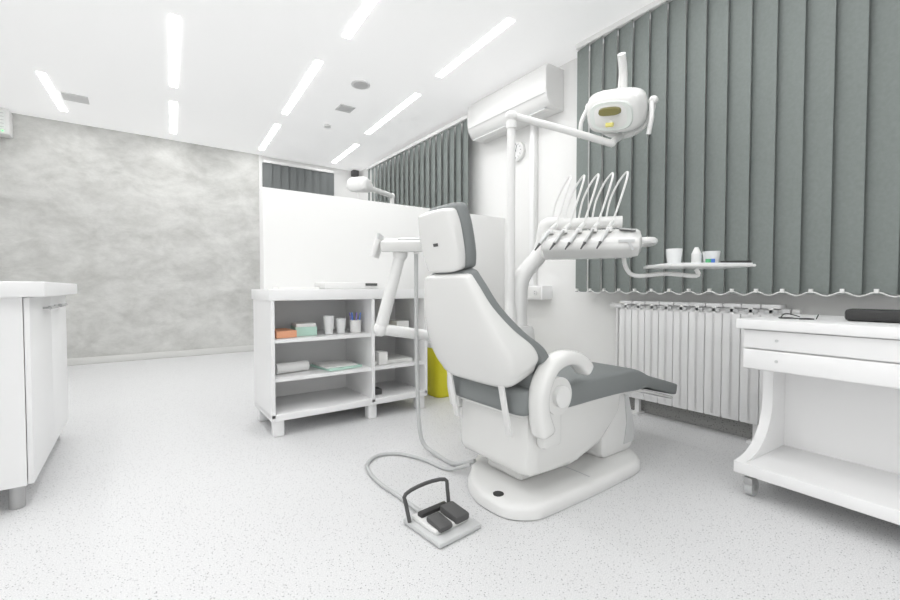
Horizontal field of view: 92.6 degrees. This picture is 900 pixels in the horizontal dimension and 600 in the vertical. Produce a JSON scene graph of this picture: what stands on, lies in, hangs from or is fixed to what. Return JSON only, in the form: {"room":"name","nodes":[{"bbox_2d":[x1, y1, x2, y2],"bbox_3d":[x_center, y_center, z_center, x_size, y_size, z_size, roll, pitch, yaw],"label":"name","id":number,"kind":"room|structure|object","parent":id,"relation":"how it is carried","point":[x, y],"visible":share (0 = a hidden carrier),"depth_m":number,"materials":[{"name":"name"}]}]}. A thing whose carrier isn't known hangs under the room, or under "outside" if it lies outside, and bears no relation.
{"room":"dental office","nodes":[
{"label":"dental office","id":0,"kind":"room"},
{"bbox_2d":[0,113,261,358],"bbox_3d":[-3.995,-0.632,5.092,3.340,2.740,0.040,-1,2,-36],"label":"wall","id":1,"kind":"structure","parent":0,"point":[158,239],"depth_m":5.20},
{"bbox_2d":[82,156,357,357],"bbox_3d":[-3.460,-0.646,5.597,4.800,2.740,0.150,-1,2,-36],"label":"wall","id":2,"kind":"structure","parent":0,"point":[341,176],"depth_m":6.72,"materials":[{"name":"white paint"}]},
{"bbox_2d":[0,107,12,138],"bbox_3d":[-4.802,-1.837,4.348,0.520,0.270,0.190,-1,2,-36],"label":"emergency light","id":3,"kind":"object","parent":2,"relation":"attached to","point":[6,117],"visible":1,"depth_m":4.42,"materials":[{"name":"white plastic"}]},
{"bbox_2d":[67,345,253,365],"bbox_3d":[-4.002,0.698,5.105,3.300,0.080,0.020,-1,2,-36],"label":"baseboard","id":4,"kind":"structure","parent":2,"relation":"attached to","point":[168,354],"depth_m":5.34,"materials":[{"name":"white"}]},
{"bbox_2d":[262,159,333,195],"bbox_3d":[-2.189,-1.057,6.304,1.024,1.818,0.083,-1,2,-36],"label":"blinds","id":5,"kind":"object","parent":2,"relation":"attached to","point":[278,175],"visible":0.19,"depth_m":6.27,"materials":[{"name":"grey fabric"}]},
{"bbox_2d":[0,0,668,171],"bbox_3d":[-1.036,-1.973,2.222,5.100,0.100,8.400,-1,2,-36],"label":"ceiling","id":6,"kind":"structure","parent":0,"point":[242,62],"depth_m":3.52,"materials":[{"name":"white paint"}]},
{"bbox_2d":[60,80,369,176],"bbox_3d":[-2.032,-1.939,4.692,3.410,0.105,2.835,-1,2,-36],"label":"ceiling vents","id":7,"kind":"object","parent":6,"relation":"attached to","point":[358,84],"depth_m":4.21,"materials":[{"name":"grey metal"}]},
{"bbox_2d":[36,0,513,162],"bbox_3d":[-1.183,-1.943,3.006,3.148,0.004,6.102,-1,2,-36],"label":"strips","id":8,"kind":"object","parent":6,"relation":"attached to","point":[368,5],"depth_m":3.69,"materials":[{"name":"white plastic"}]},
{"bbox_2d":[366,115,467,208],"bbox_3d":[-0.529,-1.027,5.411,0.083,1.808,2.424,-1,2,-36],"label":"window blinds","id":9,"kind":"object","parent":6,"relation":"hanging from","point":[457,123],"visible":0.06,"depth_m":4.99,"materials":[{"name":"grey fabric"}]},
{"bbox_2d":[575,0,899,297],"bbox_3d":[1.957,-0.960,1.940,0.083,1.898,3.404,-1,2,-36],"label":"window blinds","id":10,"kind":"object","parent":6,"relation":"hanging from","point":[833,212],"visible":1,"depth_m":2.35,"materials":[{"name":"grey fabric"}]},
{"bbox_2d":[347,177,394,203],"bbox_3d":[-0.744,-0.236,4.598,0.317,1.975,0.938,0,2,16],"label":"light","id":11,"kind":"object","parent":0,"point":[354,184],"visible":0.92,"depth_m":4.17,"materials":[{"name":"white plastic"}]},
{"bbox_2d":[259,187,503,309],"bbox_3d":[-0.394,0.000,3.597,2.210,1.560,0.100,-1,2,-36],"label":"wall","id":12,"kind":"structure","parent":0,"point":[306,239],"depth_m":3.22,"materials":[{"name":"white paint"}]},
{"bbox_2d":[0,351,899,599],"bbox_3d":[-1.036,0.866,2.301,5.100,0.100,8.400,-1,2,-36],"label":"floor","id":13,"kind":"structure","parent":0,"point":[163,479],"depth_m":1.64,"materials":[{"name":"tile"}]},
{"bbox_2d":[0,281,76,509],"bbox_3d":[-2.191,0.373,1.967,0.655,0.905,1.140,-1,2,-36],"label":"cabinet","id":14,"kind":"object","parent":13,"relation":"on","point":[34,414],"depth_m":1.70,"materials":[{"name":"white laminate"}]},
{"bbox_2d":[251,289,426,436],"bbox_3d":[-0.735,0.360,2.997,1.100,0.871,0.465,-1,2,-36],"label":"shelving unit","id":15,"kind":"object","parent":13,"relation":"on","point":[278,398],"visible":0.85,"depth_m":2.96,"materials":[{"name":"white laminate"}]},
{"bbox_2d":[273,282,411,394],"bbox_3d":[-0.736,0.270,2.955,0.967,0.783,0.329,-1,2,-36],"label":"supplies","id":16,"kind":"object","parent":15,"relation":"in","point":[382,357],"visible":0.84,"depth_m":2.84,"materials":[{"name":"multicoloured"}]},
{"bbox_2d":[427,341,448,397],"bbox_3d":[-0.070,0.541,3.550,0.252,0.480,0.252,-1,2,-36],"label":"bin","id":17,"kind":"object","parent":13,"relation":"on","point":[437,387],"visible":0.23,"depth_m":3.44,"materials":[{"name":"yellow plastic"}]},
{"bbox_2d":[366,52,755,547],"bbox_3d":[0.481,-0.283,2.190,1.759,2.211,1.072,-1,2,-21],"label":"dental chair","id":18,"kind":"object","parent":13,"relation":"on","point":[550,433],"visible":1,"depth_m":1.85,"materials":[{"name":"white plastic"}]},
{"bbox_2d":[733,314,899,524],"bbox_3d":[1.843,0.465,1.421,0.610,0.750,1.380,-1,2,-33],"label":"desk","id":19,"kind":"object","parent":13,"relation":"on","point":[828,429],"visible":1,"depth_m":1.73,"materials":[{"name":"white laminate"}]},
{"bbox_2d":[778,308,899,322],"bbox_3d":[1.595,0.059,1.649,0.168,0.046,0.524,-1,2,-41],"label":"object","id":20,"kind":"object","parent":19,"relation":"on","point":[854,314],"visible":1,"depth_m":1.63,"materials":[{"name":"grey plastic"}]},
{"bbox_2d":[358,0,899,365],"bbox_3d":[0.967,-0.594,3.716,0.150,2.740,8.400,-1,2,-36],"label":"wall","id":21,"kind":"structure","parent":0,"point":[585,323],"depth_m":3.63,"materials":[{"name":"white paint"}]},
{"bbox_2d":[467,63,563,143],"bbox_3d":[0.557,-1.751,3.929,0.220,0.360,1.020,-1,2,-36],"label":"air conditioner","id":22,"kind":"object","parent":21,"relation":"attached to","point":[539,93],"visible":0.92,"depth_m":3.71,"materials":[{"name":"white plastic"}]},
{"bbox_2d":[515,141,525,161],"bbox_3d":[0.623,-1.382,4.000,0.045,0.180,0.180,-1,2,-36],"label":"clock dial","id":23,"kind":"object","parent":21,"relation":"attached to","point":[520,149],"visible":0.59,"depth_m":3.96,"materials":[{"name":"white plastic"}]},
{"bbox_2d":[527,125,551,299],"bbox_3d":[0.734,-0.793,3.782,0.142,1.575,0.320,-1,2,-36],"label":"conduit","id":24,"kind":"object","parent":21,"relation":"attached to","point":[535,292],"visible":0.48,"depth_m":3.81,"materials":[{"name":"white plastic"}]},
{"bbox_2d":[629,397,752,437],"bbox_3d":[1.903,0.746,2.319,0.016,0.140,4.660,-1,2,-36],"label":"baseboard","id":25,"kind":"structure","parent":21,"relation":"attached to","point":[734,427],"depth_m":2.75,"materials":[{"name":"grey plastic"}]},
{"bbox_2d":[610,300,802,443],"bbox_3d":[1.527,0.409,2.738,0.100,0.790,1.125,-1,2,-36],"label":"heater","id":26,"kind":"object","parent":21,"relation":"attached to","point":[697,347],"visible":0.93,"depth_m":2.67,"materials":[{"name":"white metal"}]}
]}

